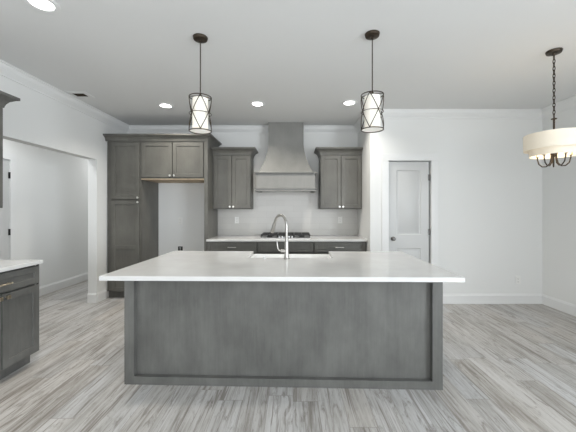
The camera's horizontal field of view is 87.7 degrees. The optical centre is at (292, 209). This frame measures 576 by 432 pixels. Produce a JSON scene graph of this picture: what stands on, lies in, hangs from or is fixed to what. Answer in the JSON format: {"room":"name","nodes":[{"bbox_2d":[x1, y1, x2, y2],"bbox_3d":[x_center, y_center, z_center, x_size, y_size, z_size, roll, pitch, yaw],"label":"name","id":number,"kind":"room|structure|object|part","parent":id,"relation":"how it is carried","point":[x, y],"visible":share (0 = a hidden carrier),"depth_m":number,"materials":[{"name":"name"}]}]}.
{"room":"kitchen","nodes":[
{"label":"kitchen","id":0,"kind":"room"},
{"bbox_2d":[3,139,87,286],"bbox_3d":[-4.065,-0.035,4.600,0.130,2.800,6.000,0,0,0],"label":"wall","id":1,"kind":"structure","parent":0,"point":[52,186],"depth_m":4.97,"materials":[{"name":"white paint"}]},
{"bbox_2d":[0,159,10,259],"bbox_3d":[-3.990,0.331,3.848,0.098,2.045,0.788,0,0,0],"label":"door","id":2,"kind":"structure","parent":1,"relation":"in","point":[5,231],"depth_m":4.18,"materials":[{"name":"paint"}]},
{"bbox_2d":[3,152,16,259],"bbox_3d":[-3.990,0.286,3.842,0.018,2.158,0.965,0,0,0],"label":"trim","id":3,"kind":"structure","parent":1,"relation":"attached to","point":[12,157],"depth_m":4.27,"materials":[{"name":"paint"}]},
{"bbox_2d":[39,272,87,295],"bbox_3d":[-3.991,1.294,4.600,0.016,0.141,6.000,0,0,0],"label":"baseboard","id":4,"kind":"structure","parent":1,"relation":"attached to","point":[55,286],"depth_m":5.18,"materials":[{"name":"paint"}]},
{"bbox_2d":[0,75,126,297],"bbox_3d":[-2.935,-0.035,1.800,0.130,2.800,11.600,0,0,0],"label":"wall","id":5,"kind":"structure","parent":0,"point":[39,120],"depth_m":4.01,"materials":[{"name":"white paint"}]},
{"bbox_2d":[0,90,19,207],"bbox_3d":[-2.666,-0.508,2.366,0.404,0.990,0.691,0,0,0],"label":"upper cabinet","id":6,"kind":"object","parent":5,"relation":"attached to","point":[5,98],"visible":1,"depth_m":2.61,"materials":[{"name":"grey wood"}]},
{"bbox_3d":[-2.543,-0.453,2.474,0.021,0.856,0.291,0,0,0],"label":"door","id":7,"kind":"part","parent":6,"relation":"part of","materials":[{"name":"grey wood"}]},
{"bbox_3d":[-2.666,-0.948,2.366,0.404,0.110,0.691,0,0,0],"label":"crown","id":8,"kind":"part","parent":6,"relation":"part of","materials":[{"name":"grey wood"}]},
{"bbox_2d":[87,290,105,302],"bbox_3d":[-2.927,1.294,3.652,0.146,0.141,1.865,0,0,0],"label":"baseboard","id":9,"kind":"structure","parent":5,"relation":"attached to","point":[98,297],"depth_m":4.38,"materials":[{"name":"paint"}]},
{"bbox_2d":[0,59,575,132],"bbox_3d":[0.373,-1.377,0.600,6.486,0.115,9.200,0,0,0],"label":"trim","id":10,"kind":"structure","parent":5,"relation":"attached to","point":[7,70],"depth_m":4.30,"materials":[{"name":"paint"}]},
{"bbox_2d":[127,133,357,255],"bbox_3d":[0.373,-0.035,5.265,6.486,2.800,0.130,0,0,0],"label":"wall","id":11,"kind":"structure","parent":0,"point":[185,201],"depth_m":5.20,"materials":[{"name":"white paint"}]},
{"bbox_2d":[141,141,203,182],"bbox_3d":[-1.845,-0.759,4.874,0.966,0.601,0.648,0,0,0],"label":"upper cabinet","id":12,"kind":"object","parent":11,"relation":"attached to","point":[161,161],"visible":0.93,"depth_m":4.59,"materials":[{"name":"grey wood"}]},
{"bbox_3d":[-2.083,-0.759,4.593,0.466,0.537,0.021,0,0,0],"label":"door","id":13,"kind":"part","parent":12,"relation":"part of","materials":[{"name":"grey wood"}]},
{"bbox_2d":[103,134,221,146],"bbox_3d":[-2.050,-1.093,4.858,1.633,0.098,0.678,0,0,0],"label":"crown molding","id":14,"kind":"structure","parent":12,"relation":"attached to","point":[210,138],"depth_m":4.56,"materials":[{"name":"grey wood"}]},
{"bbox_3d":[-1.605,-0.759,4.593,0.466,0.537,0.021,0,0,0],"label":"door","id":15,"kind":"part","parent":12,"relation":"part of","materials":[{"name":"grey wood"}]},
{"bbox_2d":[177,246,182,250],"bbox_3d":[-1.950,0.675,5.187,0.100,0.088,0.026,0,0,0],"label":"outlet box","id":16,"kind":"object","parent":11,"relation":"attached to","point":[179,248],"visible":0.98,"depth_m":5.20,"materials":[{"name":"white plastic"}]},
{"bbox_2d":[211,147,257,208],"bbox_3d":[-0.953,-0.502,4.990,0.701,0.990,0.418,0,0,0],"label":"upper cabinet","id":17,"kind":"object","parent":11,"relation":"attached to","point":[233,167],"visible":1,"depth_m":4.85,"materials":[{"name":"grey wood"}]},
{"bbox_3d":[-1.141,-0.447,4.861,0.291,0.856,0.021,0,0,0],"label":"door","id":18,"kind":"part","parent":17,"relation":"part of","materials":[{"name":"grey wood"}]},
{"bbox_3d":[-0.953,-0.942,4.990,0.701,0.110,0.418,0,0,0],"label":"crown","id":19,"kind":"part","parent":17,"relation":"part of","materials":[{"name":"grey wood"}]},
{"bbox_3d":[-0.842,-0.447,4.861,0.291,0.856,0.021,0,0,0],"label":"door","id":20,"kind":"part","parent":17,"relation":"part of","materials":[{"name":"grey wood"}]},
{"bbox_2d":[254,122,316,192],"bbox_3d":[-0.115,-0.862,4.931,0.988,1.143,0.518,0,0,0],"label":"range hood","id":21,"kind":"object","parent":11,"relation":"attached to","point":[285,167],"visible":1,"depth_m":4.82,"materials":[{"name":"grey wood"}]},
{"bbox_3d":[-0.115,-0.575,4.931,0.988,0.029,0.518,0,0,0],"label":"molding","id":22,"kind":"part","parent":21,"relation":"part of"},
{"bbox_3d":[-0.115,-0.316,4.934,0.980,0.052,0.512,0,0,0],"label":"molding","id":23,"kind":"part","parent":21,"relation":"part of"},
{"bbox_2d":[218,173,357,234],"bbox_3d":[-0.092,-0.093,5.195,2.422,1.084,0.008,0,0,0],"label":"wall tile","id":24,"kind":"structure","parent":11,"relation":"attached to","point":[301,211],"depth_m":5.19,"materials":[{"name":"white tile"}]},
{"bbox_2d":[314,147,362,208],"bbox_3d":[0.739,-0.502,4.990,0.753,0.990,0.418,0,0,0],"label":"upper cabinet","id":25,"kind":"object","parent":11,"relation":"attached to","point":[340,168],"visible":1,"depth_m":4.86,"materials":[{"name":"grey wood"}]},
{"bbox_3d":[0.614,-0.447,4.861,0.320,0.856,0.021,0,0,0],"label":"door","id":26,"kind":"part","parent":25,"relation":"part of","materials":[{"name":"grey wood"}]},
{"bbox_3d":[0.739,-0.942,4.990,0.753,0.110,0.418,0,0,0],"label":"crown","id":27,"kind":"part","parent":25,"relation":"part of","materials":[{"name":"grey wood"}]},
{"bbox_3d":[0.942,-0.447,4.861,0.320,0.856,0.021,0,0,0],"label":"door","id":28,"kind":"part","parent":25,"relation":"part of","materials":[{"name":"grey wood"}]},
{"bbox_2d":[0,0,575,124],"bbox_3d":[-0.200,-1.485,1.700,8.200,0.100,12.200,0,0,0],"label":"ceiling","id":29,"kind":"structure","parent":0,"point":[302,59],"depth_m":2.81,"materials":[{"name":"white paint"}]},
{"bbox_2d":[23,0,60,13],"bbox_3d":[-1.747,-1.430,2.085,0.216,0.010,0.216,0,0,0],"label":"recessed light","id":30,"kind":"object","parent":29,"relation":"in","point":[47,6],"visible":1,"depth_m":2.10,"materials":[{"name":"paint"}]},
{"bbox_2d":[66,92,94,97],"bbox_3d":[-2.655,-1.431,3.745,0.240,0.006,0.190,0,0,0],"label":"ceiling vent","id":31,"kind":"object","parent":29,"relation":"in","point":[75,94],"visible":1,"depth_m":3.73,"materials":[{"name":"white metal"}]},
{"bbox_2d":[157,103,173,108],"bbox_3d":[-1.757,-1.430,4.140,0.216,0.010,0.216,0,0,0],"label":"recessed light","id":32,"kind":"object","parent":29,"relation":"in","point":[163,105],"visible":1,"depth_m":4.12,"materials":[{"name":"paint"}]},
{"bbox_2d":[189,33,211,133],"bbox_3d":[-0.772,-1.041,2.500,0.185,0.787,0.185,0,0,-17],"label":"pendant light","id":33,"kind":"object","parent":29,"relation":"hanging from","point":[200,113],"visible":1,"depth_m":2.45,"materials":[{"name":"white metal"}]},
{"bbox_3d":[-0.772,-0.796,2.500,0.128,0.252,0.128,0,0,-17],"label":"lamp shade","id":34,"kind":"part","parent":33,"relation":"part of","materials":[{"name":"white fabric"}]},
{"bbox_3d":[-0.772,-1.181,2.500,0.009,0.453,0.009,0,0,-17],"label":"rod","id":35,"kind":"part","parent":33,"relation":"part of","materials":[{"name":"brown metal"}]},
{"bbox_2d":[190,128,210,133],"bbox_3d":[-0.772,-0.658,2.500,0.166,0.008,0.166,0,0,-17],"label":"diffuser","id":36,"kind":"object","parent":33,"relation":"attached to","point":[193,130],"depth_m":2.51,"materials":[{"name":"white glass"}]},
{"bbox_2d":[249,101,264,106],"bbox_3d":[-0.482,-1.430,4.070,0.216,0.010,0.216,0,0,0],"label":"recessed light","id":37,"kind":"object","parent":29,"relation":"in","point":[253,103],"visible":1,"depth_m":4.05,"materials":[{"name":"paint"}]},
{"bbox_2d":[341,100,356,105],"bbox_3d":[0.757,-1.430,4.030,0.216,0.010,0.216,0,0,0],"label":"recessed light","id":38,"kind":"object","parent":29,"relation":"in","point":[346,102],"visible":1,"depth_m":4.01,"materials":[{"name":"paint"}]},
{"bbox_2d":[361,30,383,132],"bbox_3d":[0.648,-1.041,2.452,0.185,0.787,0.185,0,0,28],"label":"pendant light","id":39,"kind":"object","parent":29,"relation":"hanging from","point":[371,107],"visible":1,"depth_m":2.41,"materials":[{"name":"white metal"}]},
{"bbox_3d":[0.648,-0.796,2.452,0.128,0.252,0.128,0,0,28],"label":"lamp shade","id":40,"kind":"part","parent":39,"relation":"part of","materials":[{"name":"white fabric"}]},
{"bbox_3d":[0.648,-1.181,2.452,0.009,0.453,0.009,0,0,27],"label":"rod","id":41,"kind":"part","parent":39,"relation":"part of","materials":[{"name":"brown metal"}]},
{"bbox_2d":[362,126,382,131],"bbox_3d":[0.648,-0.658,2.452,0.166,0.008,0.166,0,0,28],"label":"diffuser","id":42,"kind":"object","parent":39,"relation":"attached to","point":[370,128],"depth_m":2.45,"materials":[{"name":"white glass"}]},
{"bbox_2d":[523,47,575,166],"bbox_3d":[2.362,-0.911,2.715,0.444,1.046,0.444,0,0,0],"label":"chandelier","id":43,"kind":"object","parent":29,"relation":"hanging from","point":[553,144],"visible":1,"depth_m":2.64,"materials":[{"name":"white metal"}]},
{"bbox_3d":[2.323,-0.447,2.773,0.010,0.117,0.114,0,0,-34],"label":"arm","id":44,"kind":"part","parent":43,"relation":"part of","materials":[{"name":"brown metal"}]},
{"bbox_3d":[2.295,-0.447,2.696,0.114,0.117,0.010,0,0,-16],"label":"arm","id":45,"kind":"part","parent":43,"relation":"part of","materials":[{"name":"brown metal"}]},
{"bbox_3d":[2.362,-0.611,2.715,0.444,0.142,0.444,0,0,0],"label":"lamp shade","id":46,"kind":"part","parent":43,"relation":"part of","materials":[{"name":"beige fabric"}]},
{"bbox_3d":[2.362,-0.522,2.715,0.360,0.075,0.360,0,0,0],"label":"lamp shade","id":47,"kind":"part","parent":43,"relation":"part of","materials":[{"name":"beige fabric"}]},
{"bbox_3d":[2.362,-0.657,2.715,0.056,0.356,0.056,0,0,0],"label":"stem","id":48,"kind":"part","parent":43,"relation":"part of","materials":[{"name":"brown metal"}]},
{"bbox_3d":[2.362,-1.110,2.715,0.018,0.576,0.018,0,0,21],"label":"chain","id":49,"kind":"part","parent":43,"relation":"part of","materials":[{"name":"brown metal"}]},
{"bbox_3d":[2.360,-0.447,2.645,0.010,0.117,0.114,0,0,2],"label":"arm","id":50,"kind":"part","parent":43,"relation":"part of","materials":[{"name":"brown metal"}]},
{"bbox_3d":[2.428,-0.447,2.691,0.114,0.117,0.010,0,0,20],"label":"arm","id":51,"kind":"part","parent":43,"relation":"part of","materials":[{"name":"brown metal"}]},
{"bbox_2d":[0,280,575,431],"bbox_3d":[-0.200,1.415,1.700,8.200,0.100,12.200,0,0,0],"label":"floor","id":52,"kind":"structure","parent":0,"point":[507,367],"depth_m":2.24,"materials":[{"name":"grey wood"}]},
{"bbox_2d":[0,264,38,378],"bbox_3d":[-2.544,0.925,2.350,0.649,0.880,0.660,0,0,0],"label":"base cabinet","id":53,"kind":"object","parent":52,"relation":"on","point":[19,288],"visible":0.98,"depth_m":2.48,"materials":[{"name":"grey wood"}]},
{"bbox_3d":[-2.267,0.954,2.175,0.021,0.584,0.290,0,0,0],"label":"door","id":54,"kind":"part","parent":53,"relation":"part of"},
{"bbox_3d":[-2.267,0.572,2.349,0.021,0.149,0.638,0,0,0],"label":"drawer","id":55,"kind":"part","parent":53,"relation":"part of","materials":[{"name":"grey wood"}]},
{"bbox_2d":[0,260,42,271],"bbox_3d":[-2.555,0.467,2.338,0.625,0.032,0.717,0,0,0],"label":"countertop","id":56,"kind":"structure","parent":53,"relation":"on","point":[5,265],"depth_m":2.51,"materials":[{"name":"white stone"}]},
{"bbox_2d":[107,141,158,296],"bbox_3d":[-2.598,0.152,4.874,0.536,2.425,0.648,0,0,0],"label":"pantry cabinet","id":57,"kind":"object","parent":52,"relation":"on","point":[132,202],"visible":0.81,"depth_m":4.59,"materials":[{"name":"grey wood"}]},
{"bbox_3d":[-2.563,0.554,4.593,0.430,1.388,0.021,0,0,0],"label":"door","id":58,"kind":"part","parent":57,"relation":"part of","materials":[{"name":"grey wood"}]},
{"bbox_3d":[-2.563,-0.591,4.593,0.430,0.874,0.021,0,0,0],"label":"door","id":59,"kind":"part","parent":57,"relation":"part of","materials":[{"name":"grey wood"}]},
{"bbox_3d":[-2.562,0.100,4.605,0.464,2.320,0.020,0,0,0],"label":"frame","id":60,"kind":"part","parent":57,"relation":"part of","materials":[{"name":"grey wood"}]},
{"bbox_2d":[204,141,217,250],"bbox_3d":[-1.333,0.152,4.894,0.054,2.424,0.607,0,0,0],"label":"end panel","id":61,"kind":"object","parent":52,"relation":"on","point":[210,214],"visible":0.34,"depth_m":4.64,"materials":[{"name":"grey wood"}]},
{"bbox_2d":[207,242,256,253],"bbox_3d":[-0.923,0.924,4.855,0.760,0.882,0.687,0,0,0],"label":"base cabinet","id":62,"kind":"object","parent":52,"relation":"on","point":[211,246],"visible":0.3,"depth_m":4.55,"materials":[{"name":"grey wood"}]},
{"bbox_2d":[124,281,442,389],"bbox_3d":[-0.076,0.932,2.829,2.450,0.865,1.052,0,0,2],"label":"kitchen island","id":63,"kind":"object","parent":52,"relation":"on","point":[353,335],"visible":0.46,"depth_m":2.34,"materials":[{"name":"grey wood"}]},
{"bbox_2d":[99,251,464,281],"bbox_3d":[-0.079,0.482,2.712,2.536,0.032,1.275,0,0,1],"label":"island countertop","id":64,"kind":"structure","parent":63,"relation":"on","point":[343,266],"depth_m":2.33,"materials":[{"name":"white stone"}]},
{"bbox_2d":[270,214,289,258],"bbox_3d":[-0.151,0.254,2.893,0.103,0.422,0.285,0,0,-41],"label":"kitchen faucet","id":65,"kind":"object","parent":64,"relation":"on","point":[285,250],"visible":1,"depth_m":2.81,"materials":[{"name":"silver metal"}]},
{"bbox_3d":[-0.122,0.177,2.901,0.025,0.268,0.226,0,0,-38],"label":"spout","id":66,"kind":"part","parent":65,"relation":"part of","materials":[{"name":"silver metal"}]},
{"bbox_3d":[-0.108,0.354,2.822,0.096,0.107,0.033,0,0,0],"label":"handle","id":67,"kind":"part","parent":65,"relation":"part of","materials":[{"name":"silver metal"}]},
{"bbox_2d":[250,254,330,257],"bbox_3d":[-0.019,0.620,3.115,0.863,0.240,0.497,0,0,2],"label":"sink","id":68,"kind":"object","parent":64,"relation":"in","point":[253,255],"visible":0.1,"depth_m":3.34,"materials":[{"name":"white ceramic"}]},
{"bbox_2d":[257,242,313,253],"bbox_3d":[-0.114,0.924,4.857,0.854,0.882,0.682,0,0,0],"label":"base cabinet","id":69,"kind":"object","parent":52,"relation":"on","point":[262,247],"visible":0.29,"depth_m":4.55,"materials":[{"name":"grey wood"}]},
{"bbox_2d":[314,242,365,253],"bbox_3d":[0.715,0.924,4.855,0.800,0.882,0.687,0,0,0],"label":"base cabinet","id":70,"kind":"object","parent":52,"relation":"on","point":[319,247],"visible":0.27,"depth_m":4.55,"materials":[{"name":"grey wood"}]},
{"bbox_2d":[206,235,366,241],"bbox_3d":[-0.093,0.465,4.849,2.422,0.032,0.698,0,0,0],"label":"countertop","id":71,"kind":"structure","parent":70,"relation":"on","point":[220,238],"depth_m":4.50,"materials":[{"name":"white stone"}]},
{"bbox_2d":[261,232,309,238],"bbox_3d":[-0.115,0.418,4.870,0.770,0.060,0.500,0,0,0],"label":"cooktop","id":72,"kind":"object","parent":71,"relation":"in","point":[265,235],"visible":0.98,"depth_m":4.68,"materials":[{"name":"black metal"}]},
{"bbox_2d":[358,126,367,250],"bbox_3d":[1.180,-0.035,4.835,0.120,2.800,0.730,0,0,0],"label":"wall","id":73,"kind":"structure","parent":0,"point":[362,137],"depth_m":4.70,"materials":[{"name":"white paint"}]},
{"bbox_2d":[368,119,541,293],"bbox_3d":[2.368,-0.035,4.410,2.496,2.800,0.120,0,0,0],"label":"wall","id":74,"kind":"structure","parent":0,"point":[490,191],"depth_m":4.35,"materials":[{"name":"white paint"}]},
{"bbox_2d":[389,162,429,262],"bbox_3d":[1.690,0.330,4.348,0.599,2.050,0.098,0,0,0],"label":"door","id":75,"kind":"structure","parent":74,"relation":"in","point":[409,231],"depth_m":4.36,"materials":[{"name":"paint"}]},
{"bbox_2d":[382,154,437,265],"bbox_3d":[1.692,0.279,4.340,0.816,2.172,0.018,0,0,0],"label":"trim","id":76,"kind":"structure","parent":74,"relation":"attached to","point":[386,158],"depth_m":4.33,"materials":[{"name":"paint"}]},
{"bbox_2d":[443,294,541,303],"bbox_3d":[2.368,1.294,4.341,2.496,0.141,0.016,0,0,0],"label":"baseboard","id":77,"kind":"structure","parent":74,"relation":"attached to","point":[447,298],"depth_m":4.33,"materials":[{"name":"paint"}]},
{"bbox_2d":[515,276,520,283],"bbox_3d":[3.260,1.022,4.345,0.072,0.116,0.008,0,0,0],"label":"wall outlet","id":78,"kind":"object","parent":74,"relation":"attached to","point":[517,278],"visible":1,"depth_m":4.34,"materials":[{"name":"white plastic"}]},
{"bbox_2d":[542,106,575,304],"bbox_3d":[3.681,-0.035,0.235,0.130,2.800,8.470,0,0,0],"label":"wall","id":79,"kind":"structure","parent":0,"point":[558,182],"depth_m":4.08,"materials":[{"name":"white paint"}]},
{"bbox_2d":[542,294,575,316],"bbox_3d":[3.607,1.294,0.175,0.016,0.141,8.350,0,0,0],"label":"baseboard","id":80,"kind":"structure","parent":79,"relation":"attached to","point":[560,305],"depth_m":4.05,"materials":[{"name":"paint"}]}
]}

